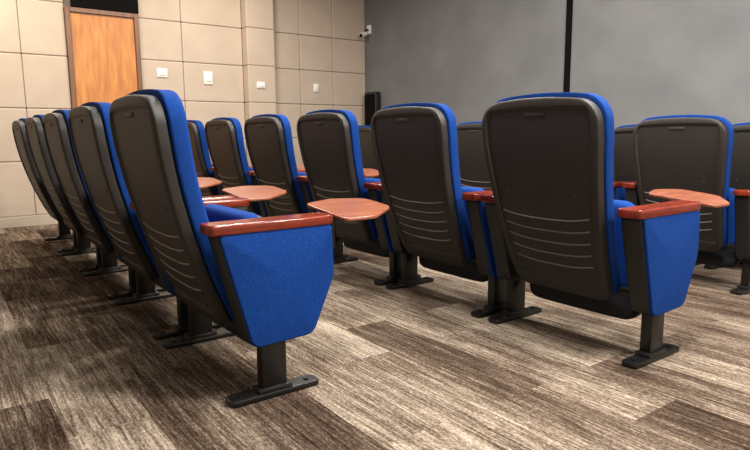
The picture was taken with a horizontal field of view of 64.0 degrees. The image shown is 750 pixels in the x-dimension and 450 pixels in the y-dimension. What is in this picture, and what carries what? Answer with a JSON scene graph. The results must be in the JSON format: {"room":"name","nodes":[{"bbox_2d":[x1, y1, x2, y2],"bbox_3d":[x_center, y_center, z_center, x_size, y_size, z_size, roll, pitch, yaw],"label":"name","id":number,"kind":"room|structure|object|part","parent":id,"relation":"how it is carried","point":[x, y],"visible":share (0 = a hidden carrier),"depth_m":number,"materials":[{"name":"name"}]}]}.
{"room":"auditorium","nodes":[
{"label":"auditorium","id":0,"kind":"room"},
{"bbox_2d":[0,0,364,217],"bbox_3d":[-3.453,-1.382,5.681,8.104,3.100,0.200,-7,10,-36],"label":"wall","id":1,"kind":"structure","parent":0,"point":[319,42],"depth_m":6.60,"materials":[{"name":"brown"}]},
{"bbox_2d":[0,214,57,228],"bbox_3d":[-3.388,0.023,5.816,8.104,0.220,0.042,-7,10,-36],"label":"baseboard","id":2,"kind":"structure","parent":1,"relation":"attached to","point":[33,220],"depth_m":5.80,"materials":[{"name":"beige"}]},
{"bbox_2d":[63,6,142,108],"bbox_3d":[-2.718,-1.102,6.142,0.687,2.099,0.055,-7,10,-36],"label":"trim","id":3,"kind":"structure","parent":1,"relation":"attached to","point":[67,10],"depth_m":5.91,"materials":[{"name":"brown wood"}]},
{"bbox_2d":[70,12,137,106],"bbox_3d":[-2.707,-1.082,6.129,0.597,2.044,0.093,-7,10,-36],"label":"door","id":4,"kind":"structure","parent":1,"relation":"in","point":[104,53],"depth_m":6.04,"materials":[{"name":"brown wood"}]},
{"bbox_2d":[70,0,138,13],"bbox_3d":[-2.698,-2.321,5.980,0.627,0.350,0.060,-7,10,-36],"label":"transom window","id":5,"kind":"structure","parent":1,"relation":"attached to","point":[126,6],"depth_m":6.00,"materials":[{"name":"black glass"}]},
{"bbox_2d":[157,68,167,77],"bbox_3d":[-2.266,-1.619,6.389,0.110,0.090,0.020,-7,10,-36],"label":"wall switch","id":6,"kind":"object","parent":1,"relation":"attached to","point":[160,72],"visible":1,"depth_m":6.38,"materials":[{"name":"white plastic"}]},
{"bbox_2d":[203,71,212,84],"bbox_3d":[-1.858,-1.639,6.687,0.100,0.140,0.020,-7,10,-36],"label":"wall switch","id":7,"kind":"object","parent":1,"relation":"attached to","point":[208,78],"visible":1,"depth_m":6.68,"materials":[{"name":"white plastic"}]},
{"bbox_2d":[240,0,275,165],"bbox_3d":[-1.347,-1.670,7.001,0.343,2.950,0.150,-7,10,-36],"label":"column","id":8,"kind":"structure","parent":1,"relation":"attached to","point":[257,22],"depth_m":6.89,"materials":[{"name":"brown"}]},
{"bbox_2d":[257,82,264,87],"bbox_3d":[-1.315,-1.615,6.929,0.100,0.070,0.020,-7,10,-36],"label":"wall switch","id":9,"kind":"object","parent":1,"relation":"attached to","point":[259,84],"visible":1,"depth_m":6.92,"materials":[{"name":"white plastic"}]},
{"bbox_2d":[314,84,318,91],"bbox_3d":[-0.734,-1.714,7.506,0.070,0.100,0.020,-7,10,-36],"label":"wall switch","id":10,"kind":"object","parent":1,"relation":"attached to","point":[316,86],"visible":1,"depth_m":7.50,"materials":[{"name":"white plastic"}]},
{"bbox_2d":[0,224,749,449],"bbox_3d":[-0.458,0.702,2.037,8.504,0.300,10.236,-7,10,-36],"label":"floor","id":11,"kind":"structure","parent":0,"point":[411,367],"depth_m":2.16,"materials":[{"name":"carpet"}]},
{"bbox_2d":[12,118,95,252],"bbox_3d":[-2.340,-0.344,4.783,0.842,0.993,0.790,-7,10,-36],"label":"chair","id":12,"kind":"object","parent":11,"relation":"on","point":[18,127],"visible":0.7,"depth_m":4.51,"materials":[{"name":"black plastic"}]},
{"bbox_3d":[-2.622,-0.008,5.057,0.086,0.228,0.044,-7,10,-36],"label":"leg","id":13,"kind":"part","parent":12,"relation":"part of","materials":[{"name":"black metal"}]},
{"bbox_3d":[-2.232,0.067,4.530,0.086,0.228,0.044,-7,10,-36],"label":"leg","id":14,"kind":"part","parent":12,"relation":"part of","materials":[{"name":"black metal"}]},
{"bbox_2d":[25,115,126,271],"bbox_3d":[-1.867,-0.253,4.142,0.842,0.993,0.790,-7,10,-36],"label":"chair","id":15,"kind":"object","parent":11,"relation":"on","point":[34,132],"visible":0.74,"depth_m":3.86,"materials":[{"name":"black plastic"}]},
{"bbox_2d":[33,115,83,230],"bbox_3d":[-2.077,-0.341,3.996,0.265,0.773,0.550,-7,10,-36],"label":"cushion","id":16,"kind":"object","parent":15,"relation":"on","point":[41,157],"depth_m":3.83,"materials":[{"name":"blue fabric"}]},
{"bbox_3d":[-2.148,0.083,4.416,0.086,0.228,0.044,-7,10,-36],"label":"leg","id":17,"kind":"part","parent":15,"relation":"part of","materials":[{"name":"black metal"}]},
{"bbox_3d":[-1.759,0.159,3.889,0.086,0.228,0.044,-7,10,-36],"label":"leg","id":18,"kind":"part","parent":15,"relation":"part of","materials":[{"name":"black metal"}]},
{"bbox_2d":[42,109,221,298],"bbox_3d":[-1.393,-0.161,3.501,0.842,0.993,0.790,-7,10,-36],"label":"chair","id":19,"kind":"object","parent":11,"relation":"on","point":[56,131],"visible":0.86,"depth_m":3.22,"materials":[{"name":"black plastic"}]},
{"bbox_2d":[52,109,114,250],"bbox_3d":[-1.603,-0.249,3.355,0.265,0.773,0.550,-7,10,-36],"label":"cushion","id":20,"kind":"object","parent":19,"relation":"on","point":[65,164],"depth_m":3.19,"materials":[{"name":"blue fabric"}]},
{"bbox_3d":[-1.675,0.175,3.775,0.086,0.228,0.044,-7,10,-36],"label":"leg","id":21,"kind":"part","parent":19,"relation":"part of","materials":[{"name":"black metal"}]},
{"bbox_3d":[-1.275,0.005,3.226,0.398,0.365,0.077,-7,10,-36],"label":"panel","id":22,"kind":"part","parent":19,"relation":"part of","materials":[{"name":"black plastic"}]},
{"bbox_3d":[-1.286,0.250,3.248,0.086,0.228,0.044,-7,10,-36],"label":"leg","id":23,"kind":"part","parent":19,"relation":"part of","materials":[{"name":"black metal"}]},
{"bbox_2d":[68,102,286,339],"bbox_3d":[-0.920,-0.070,2.860,0.842,0.993,0.790,-7,10,-36],"label":"chair","id":24,"kind":"object","parent":11,"relation":"on","point":[89,123],"visible":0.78,"depth_m":2.58,"materials":[{"name":"black plastic"}]},
{"bbox_2d":[81,102,159,277],"bbox_3d":[-1.130,-0.158,2.714,0.265,0.773,0.550,-7,10,-36],"label":"cushion","id":25,"kind":"object","parent":24,"relation":"on","point":[102,176],"depth_m":2.54,"materials":[{"name":"black plastic"}]},
{"bbox_3d":[-1.202,0.266,3.134,0.086,0.228,0.044,-7,10,-36],"label":"leg","id":26,"kind":"part","parent":24,"relation":"part of","materials":[{"name":"black metal"}]},
{"bbox_3d":[-0.802,0.096,2.585,0.398,0.365,0.077,-7,10,-36],"label":"panel","id":27,"kind":"part","parent":24,"relation":"part of","materials":[{"name":"black plastic"}]},
{"bbox_3d":[-0.812,0.342,2.606,0.086,0.228,0.044,-7,10,-36],"label":"leg","id":28,"kind":"part","parent":24,"relation":"part of","materials":[{"name":"black metal"}]},
{"bbox_3d":[-0.806,-0.096,2.549,0.434,0.032,0.096,-7,10,-36],"label":"armrest","id":29,"kind":"part","parent":24,"relation":"part of","materials":[{"name":"red wood"}]},
{"bbox_2d":[187,120,251,196],"bbox_3d":[-1.347,-0.472,5.593,0.842,0.993,0.790,-7,10,-36],"label":"chair","id":30,"kind":"object","parent":11,"relation":"on","point":[204,167],"visible":0.23,"depth_m":5.19,"materials":[{"name":"black plastic"}]},
{"bbox_2d":[187,120,218,195],"bbox_3d":[-1.557,-0.560,5.447,0.265,0.773,0.550,-7,10,-36],"label":"cushion","id":31,"kind":"object","parent":30,"relation":"on","point":[202,161],"depth_m":5.20,"materials":[{"name":"blue fabric"}]},
{"bbox_3d":[-1.229,-0.306,5.317,0.398,0.365,0.077,-7,10,-36],"label":"panel","id":32,"kind":"part","parent":30,"relation":"part of","materials":[{"name":"black plastic"}]},
{"bbox_2d":[109,89,388,407],"bbox_3d":[-0.447,0.022,2.219,0.842,0.993,0.790,-7,10,-36],"label":"chair","id":33,"kind":"object","parent":11,"relation":"on","point":[266,281],"visible":1,"depth_m":1.92,"materials":[{"name":"blue fabric"}]},
{"bbox_2d":[128,89,235,321],"bbox_3d":[-0.656,-0.066,2.072,0.265,0.773,0.550,-7,10,-36],"label":"cushion","id":34,"kind":"object","parent":33,"relation":"on","point":[167,202],"depth_m":1.89,"materials":[{"name":"blue fabric"}]},
{"bbox_3d":[-0.728,0.358,2.493,0.086,0.228,0.044,-7,10,-36],"label":"leg","id":35,"kind":"part","parent":33,"relation":"part of","materials":[{"name":"black metal"}]},
{"bbox_3d":[-0.713,0.114,2.464,0.398,0.365,0.077,-7,10,-36],"label":"panel","id":36,"kind":"part","parent":33,"relation":"part of","materials":[{"name":"black plastic"}]},
{"bbox_3d":[-0.722,-0.080,2.435,0.434,0.032,0.096,-7,10,-36],"label":"armrest","id":37,"kind":"part","parent":33,"relation":"part of","materials":[{"name":"red wood"}]},
{"bbox_3d":[-0.329,0.188,1.944,0.398,0.365,0.077,-7,10,-36],"label":"panel","id":38,"kind":"part","parent":33,"relation":"part of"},
{"bbox_2d":[205,204,258,221],"bbox_3d":[-0.527,0.126,2.196,0.086,0.375,0.498,-7,10,-36],"label":"seat cushion","id":39,"kind":"object","parent":33,"relation":"on","point":[215,213],"depth_m":2.13,"materials":[{"name":"blue fabric"}]},
{"bbox_3d":[-0.333,-0.004,1.907,0.434,0.032,0.096,-7,10,-36],"label":"armrest","id":40,"kind":"part","parent":33,"relation":"part of","materials":[{"name":"red wood"}]},
{"bbox_3d":[-0.339,0.433,1.965,0.086,0.228,0.044,-7,10,-36],"label":"leg","id":41,"kind":"part","parent":33,"relation":"part of","materials":[{"name":"black metal"}]},
{"bbox_2d":[205,117,304,216],"bbox_3d":[-0.891,-0.384,4.975,0.842,0.993,0.790,-7,10,-36],"label":"chair","id":42,"kind":"object","parent":11,"relation":"on","point":[224,135],"visible":0.57,"depth_m":4.64,"materials":[{"name":"black plastic"}]},
{"bbox_2d":[212,117,260,214],"bbox_3d":[-1.101,-0.472,4.829,0.265,0.773,0.550,-7,10,-36],"label":"cushion","id":43,"kind":"object","parent":42,"relation":"on","point":[229,158],"depth_m":4.64,"materials":[{"name":"blue fabric"}]},
{"bbox_3d":[-0.773,-0.218,4.700,0.398,0.365,0.077,-7,10,-36],"label":"panel","id":44,"kind":"part","parent":42,"relation":"part of","materials":[{"name":"black plastic"}]},
{"bbox_3d":[-0.777,-0.410,4.664,0.434,0.032,0.096,-7,10,-36],"label":"armrest","id":45,"kind":"part","parent":42,"relation":"part of","materials":[{"name":"red wood"}]},
{"bbox_2d":[244,114,378,256],"bbox_3d":[-0.435,-0.296,4.357,0.842,0.993,0.790,-7,10,-36],"label":"chair","id":46,"kind":"object","parent":11,"relation":"on","point":[268,137],"visible":0.59,"depth_m":4.05,"materials":[{"name":"black plastic"}]},
{"bbox_3d":[-0.701,-0.204,4.603,0.398,0.365,0.077,-7,10,-36],"label":"panel","id":47,"kind":"part","parent":46,"relation":"part of","materials":[{"name":"black plastic"}]},
{"bbox_2d":[252,114,307,213],"bbox_3d":[-0.645,-0.384,4.211,0.265,0.773,0.550,-7,10,-36],"label":"cushion","id":48,"kind":"object","parent":46,"relation":"on","point":[273,163],"depth_m":4.05,"materials":[{"name":"blue fabric"}]},
{"bbox_3d":[-0.321,-0.322,4.046,0.434,0.032,0.096,-7,10,-36],"label":"armrest","id":49,"kind":"part","parent":46,"relation":"part of","materials":[{"name":"red wood"}]},
{"bbox_2d":[298,172,306,175],"bbox_3d":[-0.515,-0.192,4.334,0.086,0.375,0.498,-7,10,-36],"label":"seat cushion","id":50,"kind":"object","parent":46,"relation":"on","point":[300,173],"depth_m":4.26,"materials":[{"name":"blue fabric"}]},
{"bbox_3d":[-0.317,-0.130,4.082,0.398,0.365,0.077,-7,10,-36],"label":"panel","id":51,"kind":"part","parent":46,"relation":"part of","materials":[{"name":"black plastic"}]},
{"bbox_2d":[297,109,420,285],"bbox_3d":[0.021,-0.208,3.740,0.842,0.993,0.790,-7,10,-36],"label":"chair","id":52,"kind":"object","parent":11,"relation":"on","point":[328,139],"visible":0.71,"depth_m":3.46,"materials":[{"name":"black plastic"}]},
{"bbox_3d":[-0.261,0.128,4.014,0.086,0.228,0.044,-7,10,-36],"label":"leg","id":53,"kind":"part","parent":52,"relation":"part of","materials":[{"name":"black metal"}]},
{"bbox_2d":[305,109,378,241],"bbox_3d":[-0.189,-0.296,3.594,0.265,0.773,0.550,-7,10,-36],"label":"cushion","id":54,"kind":"object","parent":52,"relation":"on","point":[333,170],"depth_m":3.46,"materials":[{"name":"blue fabric"}]},
{"bbox_3d":[0.135,-0.234,3.429,0.434,0.032,0.096,-7,10,-36],"label":"armrest","id":55,"kind":"part","parent":52,"relation":"part of","materials":[{"name":"red wood"}]},
{"bbox_2d":[365,178,380,182],"bbox_3d":[-0.059,-0.104,3.717,0.086,0.375,0.498,-7,10,-36],"label":"seat cushion","id":56,"kind":"object","parent":52,"relation":"on","point":[367,180],"depth_m":3.59,"materials":[{"name":"blue fabric"}]},
{"bbox_3d":[0.139,-0.042,3.465,0.398,0.365,0.077,-7,10,-36],"label":"panel","id":57,"kind":"part","parent":52,"relation":"part of","materials":[{"name":"black plastic"}]},
{"bbox_3d":[0.129,0.203,3.486,0.086,0.228,0.044,-7,10,-36],"label":"leg","id":58,"kind":"part","parent":52,"relation":"part of","materials":[{"name":"black metal"}]},
{"bbox_2d":[358,125,379,178],"bbox_3d":[0.036,-0.515,6.196,0.532,1.013,0.756,-7,10,-36],"label":"chair","id":59,"kind":"object","parent":11,"relation":"on","point":[367,152],"visible":0.18,"depth_m":5.90,"materials":[{"name":"black plastic"}]},
{"bbox_2d":[364,92,379,125],"bbox_3d":[-0.031,-0.969,7.854,0.093,1.508,0.240,-7,10,-36],"label":"speaker","id":60,"kind":"object","parent":11,"relation":"on","point":[372,99],"visible":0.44,"depth_m":7.72,"materials":[{"name":"black"}]},
{"bbox_2d":[364,94,374,125],"bbox_3d":[-0.065,-0.975,7.829,0.010,1.428,0.220,-7,10,-36],"label":"grille","id":61,"kind":"object","parent":60,"relation":"attached to","point":[369,99],"depth_m":7.75,"materials":[{"name":"black"}]},
{"bbox_2d":[371,103,505,317],"bbox_3d":[0.477,-0.120,3.122,0.842,0.993,0.790,-7,10,-36],"label":"chair","id":62,"kind":"object","parent":11,"relation":"on","point":[435,219],"visible":0.93,"depth_m":2.86,"materials":[{"name":"black plastic"}]},
{"bbox_3d":[0.201,-0.221,3.338,0.434,0.032,0.096,-7,10,-36],"label":"armrest","id":63,"kind":"part","parent":62,"relation":"part of","materials":[{"name":"red wood"}]},
{"bbox_3d":[0.211,-0.028,3.367,0.398,0.365,0.077,-7,10,-36],"label":"panel","id":64,"kind":"part","parent":62,"relation":"part of","materials":[{"name":"black plastic"}]},
{"bbox_3d":[0.195,0.216,3.396,0.086,0.228,0.044,-7,10,-36],"label":"leg","id":65,"kind":"part","parent":62,"relation":"part of","materials":[{"name":"black metal"}]},
{"bbox_2d":[381,103,474,262],"bbox_3d":[0.267,-0.208,2.976,0.265,0.773,0.550,-7,10,-36],"label":"cushion","id":66,"kind":"object","parent":62,"relation":"on","point":[421,184],"depth_m":2.87,"materials":[{"name":"blue fabric"}]},
{"bbox_2d":[461,186,484,253],"bbox_3d":[0.397,-0.016,3.099,0.086,0.375,0.498,-7,10,-36],"label":"seat cushion","id":67,"kind":"object","parent":62,"relation":"on","point":[464,189],"depth_m":2.95,"materials":[{"name":"blue fabric"}]},
{"bbox_3d":[0.591,-0.146,2.811,0.434,0.032,0.096,-7,10,-36],"label":"armrest","id":68,"kind":"part","parent":62,"relation":"part of","materials":[{"name":"red wood"}]},
{"bbox_3d":[0.595,0.046,2.847,0.398,0.365,0.077,-7,10,-36],"label":"panel","id":69,"kind":"part","parent":62,"relation":"part of","materials":[{"name":"black plastic"}]},
{"bbox_3d":[0.585,0.292,2.869,0.086,0.228,0.044,-7,10,-36],"label":"leg","id":70,"kind":"part","parent":62,"relation":"part of","materials":[{"name":"black metal"}]},
{"bbox_2d":[457,121,491,190],"bbox_3d":[0.982,-0.332,4.913,0.532,1.013,0.756,-7,10,-36],"label":"chair","id":71,"kind":"object","parent":11,"relation":"on","point":[473,169],"visible":0.3,"depth_m":4.76,"materials":[{"name":"black plastic"}]},
{"bbox_2d":[458,121,481,124],"bbox_3d":[0.893,-0.436,4.833,0.228,0.783,0.550,-7,10,-36],"label":"cushion","id":72,"kind":"object","parent":71,"relation":"on","point":[480,122],"depth_m":4.76,"materials":[{"name":"blue fabric"}]},
{"bbox_2d":[480,92,729,368],"bbox_3d":[0.933,-0.032,2.505,0.842,0.993,0.790,-7,10,-36],"label":"chair","id":73,"kind":"object","parent":11,"relation":"on","point":[556,225],"visible":1,"depth_m":2.24,"materials":[{"name":"black plastic"}]},
{"bbox_3d":[0.657,-0.133,2.721,0.434,0.032,0.096,-7,10,-36],"label":"armrest","id":74,"kind":"part","parent":73,"relation":"part of","materials":[{"name":"red wood"}]},
{"bbox_3d":[0.667,0.060,2.750,0.398,0.365,0.077,-7,10,-36],"label":"panel","id":75,"kind":"part","parent":73,"relation":"part of","materials":[{"name":"black plastic"}]},
{"bbox_3d":[0.651,0.304,2.779,0.086,0.228,0.044,-7,10,-36],"label":"leg","id":76,"kind":"part","parent":73,"relation":"part of","materials":[{"name":"black metal"}]},
{"bbox_2d":[496,92,620,294],"bbox_3d":[0.723,-0.119,2.358,0.265,0.773,0.550,-7,10,-36],"label":"cushion","id":77,"kind":"object","parent":73,"relation":"on","point":[560,223],"depth_m":2.27,"materials":[{"name":"black plastic"}]},
{"bbox_2d":[614,200,634,286],"bbox_3d":[0.853,0.072,2.481,0.086,0.375,0.498,-7,10,-36],"label":"seat cushion","id":78,"kind":"object","parent":73,"relation":"on","point":[617,203],"depth_m":2.30,"materials":[{"name":"blue fabric"}]},
{"bbox_3d":[1.051,0.135,2.229,0.398,0.365,0.077,-7,10,-36],"label":"panel","id":79,"kind":"part","parent":73,"relation":"part of","materials":[{"name":"black plastic"}]},
{"bbox_3d":[1.041,0.380,2.251,0.086,0.228,0.044,-7,10,-36],"label":"leg","id":80,"kind":"part","parent":73,"relation":"part of","materials":[{"name":"black metal"}]},
{"bbox_3d":[1.047,-0.058,2.193,0.434,0.032,0.096,-7,10,-36],"label":"armrest","id":81,"kind":"part","parent":73,"relation":"part of","materials":[{"name":"red wood"}]},
{"bbox_2d":[613,181,636,200],"bbox_3d":[1.456,-0.241,4.272,0.532,1.013,0.756,-7,10,-36],"label":"chair","id":82,"kind":"object","parent":11,"relation":"on","point":[618,190],"visible":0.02,"depth_m":3.91,"materials":[{"name":"blue fabric"}]},
{"bbox_3d":[1.689,-0.274,4.027,0.434,0.032,0.096,-3,8,-36],"label":"armrest","id":83,"kind":"part","parent":82,"relation":"part of","materials":[{"name":"red wood"}]},
{"bbox_2d":[613,124,704,264],"bbox_3d":[2.135,-0.250,4.541,0.532,1.013,0.756,-7,10,-36],"label":"chair","id":84,"kind":"object","parent":11,"relation":"on","point":[623,166],"visible":0.11,"depth_m":4.47,"materials":[{"name":"black plastic"}]},
{"bbox_2d":[616,124,637,128],"bbox_3d":[2.046,-0.354,4.461,0.228,0.783,0.550,-7,10,-36],"label":"cushion","id":85,"kind":"object","parent":84,"relation":"on","point":[635,124],"depth_m":4.45,"materials":[{"name":"blue fabric"}]},
{"bbox_2d":[622,115,749,294],"bbox_3d":[1.929,-0.149,3.631,0.532,1.013,0.756,-7,10,-36],"label":"chair","id":86,"kind":"object","parent":11,"relation":"on","point":[684,152],"visible":0.65,"depth_m":3.42,"materials":[{"name":"black plastic"}]},
{"bbox_3d":[1.773,-0.258,3.913,0.434,0.032,0.096,-3,8,-36],"label":"armrest","id":87,"kind":"part","parent":86,"relation":"part of","materials":[{"name":"red wood"}]},
{"bbox_3d":[1.775,-0.064,3.937,0.398,0.365,0.077,-3,8,-36],"label":"panel","id":88,"kind":"part","parent":86,"relation":"part of","materials":[{"name":"black plastic"}]},
{"bbox_2d":[643,115,733,249],"bbox_3d":[1.840,-0.253,3.551,0.228,0.783,0.550,-7,10,-36],"label":"cushion","id":89,"kind":"object","parent":86,"relation":"on","point":[691,167],"depth_m":3.42,"materials":[{"name":"blue fabric"}]},
{"bbox_2d":[728,188,735,243],"bbox_3d":[1.961,-0.051,3.669,0.071,0.377,0.498,-7,10,-36],"label":"seat cushion","id":90,"kind":"object","parent":86,"relation":"on","point":[731,208],"depth_m":3.48,"materials":[{"name":"blue fabric"}]},
{"bbox_3d":[2.163,-0.183,3.386,0.434,0.032,0.096,-3,8,-36],"label":"armrest","id":91,"kind":"part","parent":86,"relation":"part of","materials":[{"name":"red wood"}]},
{"bbox_3d":[2.159,0.011,3.416,0.398,0.365,0.077,-3,8,-36],"label":"panel","id":92,"kind":"part","parent":86,"relation":"part of","materials":[{"name":"black plastic"}]},
{"bbox_3d":[2.139,0.256,3.431,0.086,0.228,0.044,-3,8,-36],"label":"leg","id":93,"kind":"part","parent":86,"relation":"part of","materials":[{"name":"black metal"}]},
{"bbox_2d":[704,122,749,268],"bbox_3d":[2.608,-0.159,3.900,0.532,1.013,0.756,-7,10,-36],"label":"chair","id":94,"kind":"object","parent":11,"relation":"on","point":[740,162],"visible":0.2,"depth_m":3.83,"materials":[{"name":"black plastic"}]},
{"bbox_2d":[732,122,749,125],"bbox_3d":[2.519,-0.262,3.820,0.228,0.783,0.550,-7,10,-36],"label":"cushion","id":95,"kind":"object","parent":94,"relation":"on","point":[748,123],"depth_m":3.82,"materials":[{"name":"blue fabric"}]},
{"bbox_2d":[364,0,749,129],"bbox_3d":[2.834,-1.194,4.084,0.150,3.100,9.856,-7,10,-36],"label":"wall","id":96,"kind":"structure","parent":0,"point":[646,59],"depth_m":5.41,"materials":[{"name":"grey paint"}]},
{"bbox_2d":[359,25,370,37],"bbox_3d":[-0.135,-2.490,7.729,0.160,0.170,0.091,-7,10,-36],"label":"security camera","id":97,"kind":"object","parent":96,"relation":"attached to","point":[363,34],"visible":1,"depth_m":7.72,"materials":[{"name":"white plastic"}]},
{"bbox_2d":[563,0,572,91],"bbox_3d":[1.741,-1.400,5.428,0.030,3.070,0.056,-7,10,-36],"label":"trim","id":98,"kind":"structure","parent":96,"relation":"attached to","point":[569,6],"depth_m":5.38,"materials":[{"name":"black metal"}]}
]}

